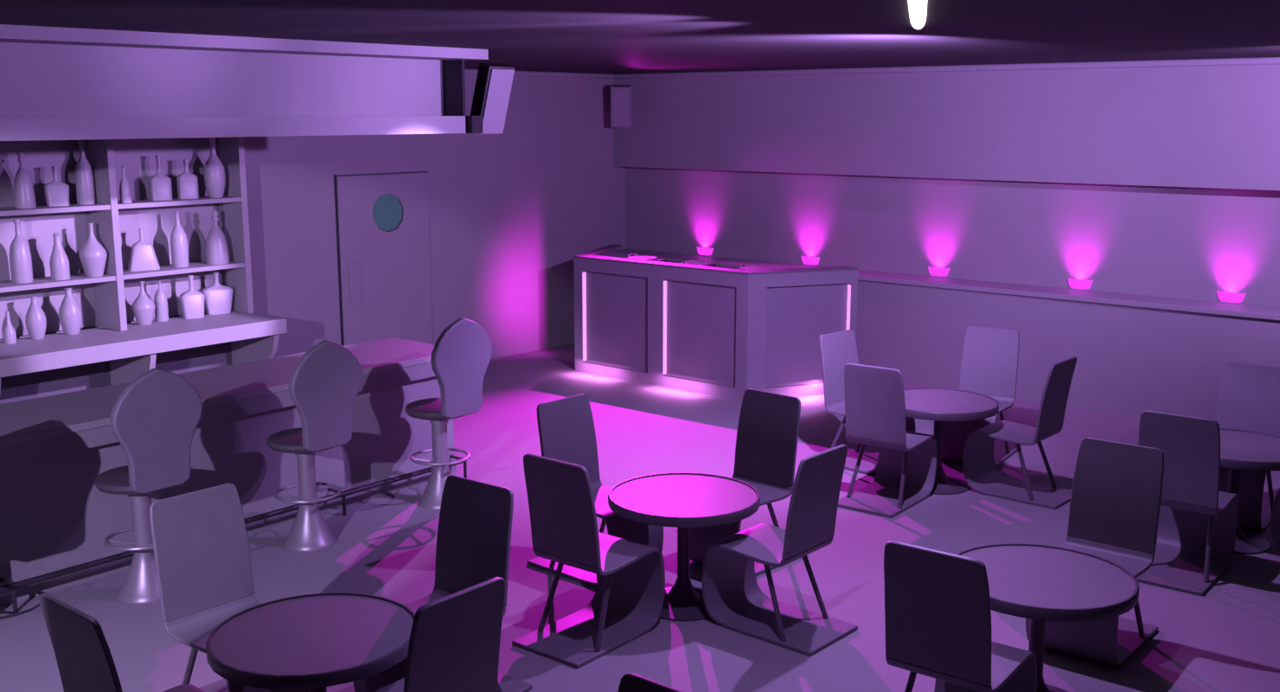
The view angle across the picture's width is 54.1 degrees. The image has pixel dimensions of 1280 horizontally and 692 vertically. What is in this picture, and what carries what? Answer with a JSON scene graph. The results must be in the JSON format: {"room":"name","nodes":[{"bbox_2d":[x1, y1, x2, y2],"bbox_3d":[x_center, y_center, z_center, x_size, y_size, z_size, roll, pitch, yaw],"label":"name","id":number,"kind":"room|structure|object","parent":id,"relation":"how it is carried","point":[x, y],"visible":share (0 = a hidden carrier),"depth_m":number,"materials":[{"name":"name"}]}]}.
{"room":"entertainment venue","nodes":[
{"label":"entertainment venue","id":0,"kind":"room"},
{"bbox_2d":[0,74,625,359],"bbox_3d":[-5.450,-0.713,10.204,0.600,3.265,16.600,9,14,39],"label":"wall","id":1,"kind":"structure","parent":0,"point":[510,212],"depth_m":14.06,"materials":[{"name":"paint"}]},
{"bbox_2d":[333,171,432,345],"bbox_3d":[-2.643,-0.708,13.115,0.033,2.190,1.210,9,14,39],"label":"door","id":2,"kind":"structure","parent":1,"relation":"in","point":[382,220],"depth_m":13.04,"materials":[{"name":"painted wood"},{"name":"teal glass"}]},
{"bbox_2d":[464,68,614,78],"bbox_3d":[-1.916,-2.967,13.561,0.060,0.062,5.030,9,14,39],"label":"trim","id":3,"kind":"structure","parent":1,"relation":"attached to","point":[474,72],"depth_m":14.63,"materials":[{"name":"paint"}]},
{"bbox_2d":[0,343,1279,691],"bbox_3d":[-0.259,1.688,6.501,14.200,0.100,17.000,9,14,39],"label":"floor","id":4,"kind":"structure","parent":0,"point":[1225,638],"depth_m":7.64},
{"bbox_2d":[38,592,204,691],"bbox_3d":[-1.899,1.415,4.835,0.470,1.045,0.732,9,14,39],"label":"dining chair","id":5,"kind":"object","parent":4,"relation":"on","point":[82,652],"visible":1,"depth_m":4.58,"materials":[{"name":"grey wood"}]},
{"bbox_2d":[0,136,287,403],"bbox_3d":[-4.569,-0.404,10.307,0.945,2.620,3.200,9,14,39],"label":"bar","id":6,"kind":"object","parent":4,"relation":"on","point":[118,351],"visible":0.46,"depth_m":10.66,"materials":[{"name":"paint"}]},
{"bbox_2d":[2,311,16,344],"bbox_3d":[-5.053,-0.150,10.038,0.096,0.258,0.096,9,14,39],"label":"bottle","id":7,"kind":"object","parent":6,"relation":"on","point":[9,334],"visible":1,"depth_m":10.01,"materials":[{"name":"ceramic"}]},
{"bbox_2d":[9,218,33,283],"bbox_3d":[-4.988,-0.766,10.085,0.160,0.512,0.160,9,14,39],"label":"bottle","id":8,"kind":"object","parent":6,"relation":"on","point":[20,255],"visible":1,"depth_m":10.04,"materials":[{"name":"ceramic"}]},
{"bbox_2d":[13,150,36,208],"bbox_3d":[-4.946,-1.337,10.051,0.160,0.458,0.160,9,14,39],"label":"bottle","id":9,"kind":"object","parent":6,"relation":"on","point":[24,197],"visible":1,"depth_m":10.01,"materials":[{"name":"ceramic"}]},
{"bbox_2d":[25,295,46,339],"bbox_3d":[-4.933,-0.234,10.234,0.160,0.351,0.160,9,14,39],"label":"bottle","id":10,"kind":"object","parent":6,"relation":"on","point":[35,321],"visible":1,"depth_m":10.19,"materials":[{"name":"ceramic"}]},
{"bbox_2d":[0,203,110,216],"bbox_3d":[-4.952,-1.092,10.098,0.410,0.040,1.225,9,14,39],"label":"shelf","id":11,"kind":"object","parent":6,"relation":"attached to","point":[6,209],"depth_m":10.17,"materials":[{"name":"paint"}]},
{"bbox_2d":[44,166,69,206],"bbox_3d":[-4.783,-1.310,10.279,0.182,0.321,0.104,-8,13,-35],"label":"bottle","id":12,"kind":"object","parent":6,"relation":"on","point":[56,192],"visible":1,"depth_m":10.25,"materials":[{"name":"ceramic"}]},
{"bbox_2d":[0,272,115,293],"bbox_3d":[-4.952,-0.507,10.207,0.410,0.040,1.225,9,14,39],"label":"shelf","id":13,"kind":"object","parent":6,"relation":"attached to","point":[41,280],"depth_m":10.25,"materials":[{"name":"paint"}]},
{"bbox_2d":[49,233,70,280],"bbox_3d":[-4.773,-0.736,10.299,0.148,0.375,0.148,9,14,39],"label":"bottle","id":14,"kind":"object","parent":6,"relation":"on","point":[59,263],"visible":1,"depth_m":10.26,"materials":[{"name":"ceramic"}]},
{"bbox_2d":[26,139,98,140],"bbox_3d":[-4.952,-1.658,9.992,0.410,0.040,1.225,9,14,39],"label":"shelf","id":15,"kind":"object","parent":6,"relation":"attached to","point":[78,139],"depth_m":10.38,"materials":[{"name":"paint"}]},
{"bbox_2d":[58,287,82,334],"bbox_3d":[-4.746,-0.293,10.445,0.180,0.390,0.180,9,14,39],"label":"bottle","id":16,"kind":"object","parent":6,"relation":"on","point":[70,314],"visible":1,"depth_m":10.39,"materials":[{"name":"ceramic"}]},
{"bbox_2d":[75,140,95,204],"bbox_3d":[-4.641,-1.451,10.465,0.144,0.529,0.144,9,14,39],"label":"bottle","id":17,"kind":"object","parent":6,"relation":"on","point":[84,176],"visible":0.93,"depth_m":10.43,"materials":[{"name":"ceramic"}]},
{"bbox_2d":[79,223,107,276],"bbox_3d":[-4.572,-0.804,10.474,0.216,0.445,0.216,9,14,39],"label":"bottle","id":18,"kind":"object","parent":6,"relation":"on","point":[92,255],"visible":1,"depth_m":10.43,"materials":[{"name":"ceramic"}]},
{"bbox_2d":[119,166,132,203],"bbox_3d":[-4.362,-1.369,10.619,0.096,0.311,0.096,9,14,39],"label":"bottle","id":19,"kind":"object","parent":6,"relation":"on","point":[124,187],"visible":1,"depth_m":10.60,"materials":[{"name":"ceramic"}]},
{"bbox_2d":[131,281,155,325],"bbox_3d":[-4.328,-0.376,10.926,0.194,0.377,0.194,9,14,39],"label":"bottle","id":20,"kind":"object","parent":6,"relation":"on","point":[143,307],"visible":1,"depth_m":10.88,"materials":[{"name":"ceramic"}]},
{"bbox_2d":[0,310,287,377],"bbox_3d":[-4.519,-0.006,10.339,0.815,0.135,3.200,9,14,39],"label":"countertop","id":21,"kind":"structure","parent":6,"relation":"on","point":[57,350],"depth_m":10.34,"materials":[{"name":"paint"}]},
{"bbox_2d":[128,228,159,271],"bbox_3d":[-4.319,-0.839,10.889,0.262,0.362,0.094,-8,13,-35],"label":"bottle","id":22,"kind":"object","parent":6,"relation":"on","point":[143,257],"visible":1,"depth_m":10.86,"materials":[{"name":"ceramic"}]},
{"bbox_2d":[148,154,172,200],"bbox_3d":[-4.196,-1.470,10.955,0.176,0.387,0.118,-8,13,-35],"label":"bottle","id":23,"kind":"object","parent":6,"relation":"on","point":[160,188],"visible":1,"depth_m":10.92,"materials":[{"name":"ceramic"}]},
{"bbox_2d":[153,280,168,321],"bbox_3d":[-4.245,-0.400,11.110,0.114,0.357,0.114,9,14,39],"label":"bottle","id":24,"kind":"object","parent":6,"relation":"on","point":[160,297],"visible":1,"depth_m":11.08,"materials":[{"name":"ceramic"}]},
{"bbox_2d":[117,195,241,209],"bbox_3d":[-4.146,-1.269,11.046,0.410,0.040,1.170,9,14,39],"label":"shelf","id":25,"kind":"object","parent":6,"relation":"attached to","point":[138,201],"depth_m":11.02,"materials":[{"name":"paint"}]},
{"bbox_2d":[170,211,189,267],"bbox_3d":[-4.089,-0.948,11.116,0.146,0.492,0.146,9,14,39],"label":"bottle","id":26,"kind":"object","parent":6,"relation":"on","point":[179,249],"visible":1,"depth_m":11.08,"materials":[{"name":"ceramic"}]},
{"bbox_2d":[129,136,236,139],"bbox_3d":[-4.146,-1.834,10.941,0.410,0.040,1.170,9,14,39],"label":"shelf","id":27,"kind":"object","parent":6,"relation":"attached to","point":[233,137],"depth_m":11.27,"materials":[{"name":"paint"}]},
{"bbox_2d":[122,260,244,279],"bbox_3d":[-4.146,-0.684,11.155,0.410,0.040,1.170,9,14,39],"label":"shelf","id":28,"kind":"object","parent":6,"relation":"attached to","point":[166,268],"depth_m":11.09,"materials":[{"name":"paint"}]},
{"bbox_2d":[176,159,198,198],"bbox_3d":[-4.021,-1.481,11.133,0.169,0.344,0.110,-8,13,-35],"label":"bottle","id":29,"kind":"object","parent":6,"relation":"on","point":[187,182],"visible":1,"depth_m":11.10,"materials":[{"name":"ceramic"}]},
{"bbox_2d":[179,275,204,319],"bbox_3d":[-4.028,-0.445,11.277,0.210,0.385,0.105,-8,13,-35],"label":"bottle","id":30,"kind":"object","parent":6,"relation":"on","point":[192,301],"visible":1,"depth_m":11.24,"materials":[{"name":"ceramic"}]},
{"bbox_2d":[204,138,225,198],"bbox_3d":[-3.831,-1.602,11.280,0.186,0.528,0.186,9,14,39],"label":"bottle","id":31,"kind":"object","parent":6,"relation":"on","point":[214,176],"visible":1,"depth_m":11.23,"materials":[{"name":"ceramic"}]},
{"bbox_2d":[200,271,233,314],"bbox_3d":[-3.883,-0.489,11.518,0.286,0.383,0.112,-8,13,-35],"label":"bottle","id":32,"kind":"object","parent":6,"relation":"on","point":[218,299],"visible":1,"depth_m":11.48,"materials":[{"name":"ceramic"}]},
{"bbox_2d":[205,210,229,264],"bbox_3d":[-3.840,-0.989,11.365,0.202,0.482,0.202,9,14,39],"label":"bottle","id":33,"kind":"object","parent":6,"relation":"on","point":[216,246],"visible":1,"depth_m":11.31,"materials":[{"name":"ceramic"}]},
{"bbox_2d":[94,368,202,603],"bbox_3d":[-2.895,0.783,7.289,0.539,1.392,0.540,9,14,39],"label":"bar stool","id":34,"kind":"object","parent":4,"relation":"on","point":[155,419],"visible":0.81,"depth_m":7.11,"materials":[{"name":"metal"}]},
{"bbox_2d":[149,483,308,691],"bbox_3d":[-1.899,1.231,5.821,0.732,1.045,0.470,9,14,40],"label":"dining chair","id":35,"kind":"object","parent":4,"relation":"on","point":[201,545],"visible":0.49,"depth_m":5.88,"materials":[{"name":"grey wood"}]},
{"bbox_2d":[0,337,467,613],"bbox_3d":[-3.261,0.829,8.112,0.960,1.000,5.020,9,14,39],"label":"bar counter","id":36,"kind":"object","parent":4,"relation":"on","point":[55,523],"depth_m":8.17,"materials":[{"name":"laminate"}]},
{"bbox_2d":[0,337,434,446],"bbox_3d":[-3.296,0.354,8.053,0.870,0.045,5.020,9,14,39],"label":"countertop","id":37,"kind":"structure","parent":36,"relation":"on","point":[25,420],"depth_m":8.28,"materials":[{"name":"laminate"}]},
{"bbox_2d":[205,592,415,691],"bbox_3d":[-1.362,1.520,5.310,0.859,0.667,0.864,9,14,39],"label":"round table","id":38,"kind":"object","parent":4,"relation":"on","point":[315,642],"visible":0.94,"depth_m":5.15,"materials":[{"name":"laminate"}]},
{"bbox_2d":[267,339,363,551],"bbox_3d":[-2.159,0.622,8.154,0.539,1.392,0.540,9,14,39],"label":"bar stool","id":39,"kind":"object","parent":4,"relation":"on","point":[325,383],"visible":1,"depth_m":8.00,"materials":[{"name":"plastic"}]},
{"bbox_2d":[372,576,505,691],"bbox_3d":[-0.870,1.395,4.940,0.732,1.045,0.470,9,14,39],"label":"dining chair","id":40,"kind":"object","parent":4,"relation":"on","point":[455,638],"visible":1,"depth_m":4.74,"materials":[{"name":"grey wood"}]},
{"bbox_2d":[353,474,532,691],"bbox_3d":[-0.936,1.208,5.945,0.470,1.045,0.732,8,13,36],"label":"dining chair","id":41,"kind":"object","parent":4,"relation":"on","point":[475,527],"visible":0.43,"depth_m":6.06,"materials":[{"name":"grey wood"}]},
{"bbox_2d":[405,317,492,509],"bbox_3d":[-1.426,0.461,9.017,0.539,1.392,0.540,9,14,39],"label":"bar stool","id":42,"kind":"object","parent":4,"relation":"on","point":[460,358],"visible":0.91,"depth_m":8.85,"materials":[{"name":"plastic"}]},
{"bbox_2d":[512,453,665,668],"bbox_3d":[-0.273,1.059,6.746,0.470,1.045,0.732,8,13,38],"label":"dining chair","id":43,"kind":"object","parent":4,"relation":"on","point":[627,602],"visible":1,"depth_m":6.67,"materials":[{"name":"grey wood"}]},
{"bbox_2d":[527,393,663,586],"bbox_3d":[-0.283,0.874,7.739,0.732,1.045,0.470,9,14,41],"label":"dining chair","id":44,"kind":"object","parent":4,"relation":"on","point":[566,425],"visible":0.41,"depth_m":7.77,"materials":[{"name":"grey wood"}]},
{"bbox_2d":[617,672,683,691],"bbox_3d":[-0.059,1.614,3.768,0.470,1.045,0.732,9,14,39],"label":"dining chair","id":45,"kind":"object","parent":4,"relation":"on","point":[631,681],"visible":1,"depth_m":3.96,"materials":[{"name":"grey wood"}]},
{"bbox_2d":[608,472,760,620],"bbox_3d":[0.250,1.168,7.201,0.859,0.667,0.864,9,14,39],"label":"round table","id":46,"kind":"object","parent":4,"relation":"on","point":[682,501],"visible":0.9,"depth_m":7.11,"materials":[{"name":"laminate"}]},
{"bbox_2d":[573,243,858,400],"bbox_3d":[0.595,-0.296,13.410,3.410,1.271,1.213,9,14,39],"label":"booth","id":47,"kind":"object","parent":4,"relation":"on","point":[720,331],"visible":0.89,"depth_m":12.65,"materials":[{"name":"paint"}]},
{"bbox_2d":[625,253,666,262],"bbox_3d":[0.010,-0.927,13.715,0.450,0.139,0.360,9,14,39],"label":"turntable","id":48,"kind":"object","parent":47,"relation":"on","point":[635,256],"visible":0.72,"depth_m":13.66,"materials":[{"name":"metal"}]},
{"bbox_2d":[678,259,716,267],"bbox_3d":[0.572,-0.828,13.228,0.320,0.122,0.340,9,14,39],"label":"mixer","id":49,"kind":"object","parent":47,"relation":"on","point":[698,263],"visible":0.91,"depth_m":13.22,"materials":[{"name":"metal"}]},
{"bbox_2d":[736,263,771,269],"bbox_3d":[1.160,-0.751,12.769,0.450,0.139,0.360,9,14,39],"label":"turntable","id":50,"kind":"object","parent":47,"relation":"on","point":[745,266],"visible":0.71,"depth_m":12.74,"materials":[{"name":"metal"}]},
{"bbox_2d":[689,388,800,575],"bbox_3d":[0.661,0.848,7.882,0.470,1.045,0.732,10,14,42],"label":"dining chair","id":51,"kind":"object","parent":4,"relation":"on","point":[768,426],"visible":0.46,"depth_m":7.94,"materials":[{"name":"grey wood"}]},
{"bbox_2d":[701,443,857,655],"bbox_3d":[0.771,1.035,6.876,0.732,1.045,0.470,9,14,41],"label":"dining chair","id":52,"kind":"object","parent":4,"relation":"on","point":[732,596],"visible":1,"depth_m":6.86,"materials":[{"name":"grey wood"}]},
{"bbox_2d":[819,329,915,473],"bbox_3d":[1.784,0.436,10.093,0.470,1.045,0.732,-10,15,-44],"label":"dining chair","id":53,"kind":"object","parent":4,"relation":"on","point":[839,348],"visible":0.37,"depth_m":10.13,"materials":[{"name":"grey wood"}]},
{"bbox_2d":[838,362,937,518],"bbox_3d":[1.800,0.615,9.129,0.470,1.045,0.732,8,13,37],"label":"dining chair","id":54,"kind":"object","parent":4,"relation":"on","point":[874,396],"visible":1,"depth_m":9.02,"materials":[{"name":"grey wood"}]},
{"bbox_2d":[903,387,998,494],"bbox_3d":[2.261,0.736,9.519,0.859,0.667,0.864,9,14,39],"label":"round table","id":55,"kind":"object","parent":4,"relation":"on","point":[939,406],"visible":0.71,"depth_m":9.43,"materials":[{"name":"laminate"}]},
{"bbox_2d":[883,540,1036,691],"bbox_3d":[1.363,1.306,5.418,0.470,1.045,0.732,8,13,37],"label":"dining chair","id":56,"kind":"object","parent":4,"relation":"on","point":[937,613],"visible":1,"depth_m":5.21,"materials":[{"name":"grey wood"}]},
{"bbox_2d":[941,325,1019,466],"bbox_3d":[2.786,0.402,10.275,0.470,1.045,0.732,7,12,31],"label":"dining chair","id":57,"kind":"object","parent":4,"relation":"on","point":[989,355],"visible":0.54,"depth_m":10.36,"materials":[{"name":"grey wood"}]},
{"bbox_2d":[963,356,1076,509],"bbox_3d":[2.855,0.583,9.303,0.732,1.045,0.470,9,14,40],"label":"dining chair","id":58,"kind":"object","parent":4,"relation":"on","point":[982,475],"visible":0.99,"depth_m":9.29,"materials":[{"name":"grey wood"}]},
{"bbox_2d":[957,543,1139,691],"bbox_3d":[1.884,1.400,5.955,0.859,0.667,0.864,9,14,39],"label":"round table","id":59,"kind":"object","parent":4,"relation":"on","point":[1040,584],"visible":0.73,"depth_m":5.84,"materials":[{"name":"laminate"}]},
{"bbox_2d":[1025,437,1164,665],"bbox_3d":[2.438,1.074,6.665,0.470,1.045,0.732,8,13,38],"label":"dining chair","id":60,"kind":"object","parent":4,"relation":"on","point":[1115,504],"visible":0.59,"depth_m":6.73,"materials":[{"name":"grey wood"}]},
{"bbox_2d":[1136,409,1238,595],"bbox_3d":[3.352,0.880,7.709,0.470,1.045,0.732,8,13,38],"label":"dining chair","id":61,"kind":"object","parent":4,"relation":"on","point":[1198,522],"visible":0.78,"depth_m":7.56,"materials":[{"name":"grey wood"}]},
{"bbox_2d":[1215,362,1279,531],"bbox_3d":[4.191,0.689,8.734,0.470,1.045,0.732,8,13,38],"label":"dining chair","id":62,"kind":"object","parent":4,"relation":"on","point":[1249,395],"visible":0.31,"depth_m":8.81,"materials":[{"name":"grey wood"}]},
{"bbox_2d":[1219,428,1279,554],"bbox_3d":[3.905,0.970,8.262,0.859,0.667,0.864,9,14,39],"label":"round table","id":63,"kind":"object","parent":4,"relation":"on","point":[1240,450],"visible":0.41,"depth_m":8.16,"materials":[{"name":"laminate"}]},
{"bbox_2d":[1271,488,1279,550],"bbox_3d":[4.487,0.834,7.954,0.732,1.045,0.470,9,14,39],"label":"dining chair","id":64,"kind":"object","parent":4,"relation":"on","point":[1276,508],"visible":1,"depth_m":8.06,"materials":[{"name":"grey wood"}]},
{"bbox_2d":[0,0,1279,74],"bbox_3d":[-0.259,-1.620,5.885,14.200,0.100,17.000,9,14,39],"label":"ceiling","id":65,"kind":"structure","parent":0,"point":[592,36],"depth_m":6.90,"materials":[{"name":"paint"}]},
{"bbox_2d":[0,24,488,140],"bbox_3d":[-3.246,-1.612,7.811,1.090,0.619,5.270,9,14,39],"label":"canopy","id":66,"kind":"object","parent":65,"relation":"hanging from","point":[57,83],"visible":1,"depth_m":8.01,"materials":[{"name":"paint"}]},
{"bbox_2d":[465,62,514,134],"bbox_3d":[-1.177,-1.891,9.593,0.288,0.535,0.362,9,14,39],"label":"loudspeaker","id":67,"kind":"object","parent":66,"relation":"attached to","point":[494,81],"visible":1,"depth_m":9.54,"materials":[{"name":"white plastic"}]},
{"bbox_2d":[480,68,514,134],"bbox_3d":[-1.093,-1.871,9.597,0.160,0.484,0.234,9,14,39],"label":"grille","id":68,"kind":"object","parent":67,"relation":"attached to","point":[496,83],"depth_m":9.56,"materials":[{"name":"fabric"}]},
{"bbox_2d":[908,0,927,29],"bbox_3d":[1.282,-1.531,5.791,0.120,0.039,2.650,2,11,12],"label":"pendant light","id":69,"kind":"object","parent":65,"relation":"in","point":[917,8],"visible":1,"depth_m":5.68,"materials":[{"name":"white plastic"}]},
{"bbox_2d":[613,64,1279,419],"bbox_3d":[4.962,-0.995,11.718,13.400,3.265,0.880,9,14,39],"label":"wall","id":70,"kind":"structure","parent":0,"point":[1164,182],"depth_m":12.48,"materials":[{"name":"paint"}]},
{"bbox_2d":[610,85,631,127],"bbox_3d":[-0.232,-2.900,15.187,0.244,0.498,0.450,0,11,-1],"label":"loudspeaker","id":71,"kind":"object","parent":70,"relation":"attached to","point":[620,95],"visible":1,"depth_m":15.00,"materials":[{"name":"plastic"}]},
{"bbox_2d":[697,246,713,256],"bbox_3d":[0.771,-1.140,15.188,0.244,0.100,0.061,9,14,39],"label":"uplight","id":72,"kind":"object","parent":70,"relation":"attached to","point":[702,252],"visible":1,"depth_m":15.15,"materials":[{"name":"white glass"}]},
{"bbox_2d":[801,256,819,266],"bbox_3d":[1.922,-0.964,14.242,0.244,0.100,0.061,9,14,39],"label":"uplight","id":73,"kind":"object","parent":70,"relation":"attached to","point":[813,261],"visible":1,"depth_m":14.21,"materials":[{"name":"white glass"}]},
{"bbox_2d":[928,266,949,277],"bbox_3d":[3.142,-0.777,13.239,0.244,0.100,0.061,9,14,39],"label":"uplight","id":74,"kind":"object","parent":70,"relation":"attached to","point":[938,272],"visible":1,"depth_m":13.21,"materials":[{"name":"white glass"}]},
{"bbox_2d":[929,275,945,277],"bbox_3d":[3.145,-0.735,13.251,0.160,0.012,0.049,9,14,39],"label":"lamp","id":75,"kind":"object","parent":74,"relation":"attached to","point":[937,276],"depth_m":13.22,"materials":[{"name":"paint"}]},
{"bbox_2d":[614,57,1279,78],"bbox_3d":[4.818,-2.529,11.210,13.340,0.062,0.060,9,14,39],"label":"trim","id":76,"kind":"structure","parent":70,"relation":"attached to","point":[1255,60],"depth_m":12.38,"materials":[{"name":"paint"}]},
{"bbox_2d":[615,248,1279,320],"bbox_3d":[4.803,-0.402,11.635,13.400,0.050,0.455,9,14,39],"label":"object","id":77,"kind":"structure","parent":70,"relation":"attached to","point":[1199,306],"depth_m":12.36,"materials":[{"name":"paint"}]},
{"bbox_2d":[1068,278,1092,290],"bbox_3d":[4.300,-0.600,12.287,0.244,0.100,0.061,9,14,39],"label":"uplight","id":78,"kind":"object","parent":70,"relation":"attached to","point":[1074,284],"visible":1,"depth_m":12.26,"materials":[{"name":"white glass"}]},
{"bbox_2d":[1069,288,1087,290],"bbox_3d":[4.303,-0.557,12.299,0.160,0.012,0.049,9,14,39],"label":"lamp","id":79,"kind":"object","parent":78,"relation":"attached to","point":[1080,289],"depth_m":12.27,"materials":[{"name":"paint"}]},
{"bbox_2d":[1216,290,1245,304],"bbox_3d":[5.366,-0.437,11.411,0.244,0.100,0.061,9,14,39],"label":"uplight","id":80,"kind":"object","parent":70,"relation":"attached to","point":[1225,297],"visible":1,"depth_m":11.38,"materials":[{"name":"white glass"}]},
{"bbox_2d":[1219,300,1239,304],"bbox_3d":[5.370,-0.394,11.422,0.160,0.012,0.049,9,14,39],"label":"lamp","id":81,"kind":"object","parent":80,"relation":"attached to","point":[1224,302],"depth_m":11.39,"materials":[{"name":"paint"}]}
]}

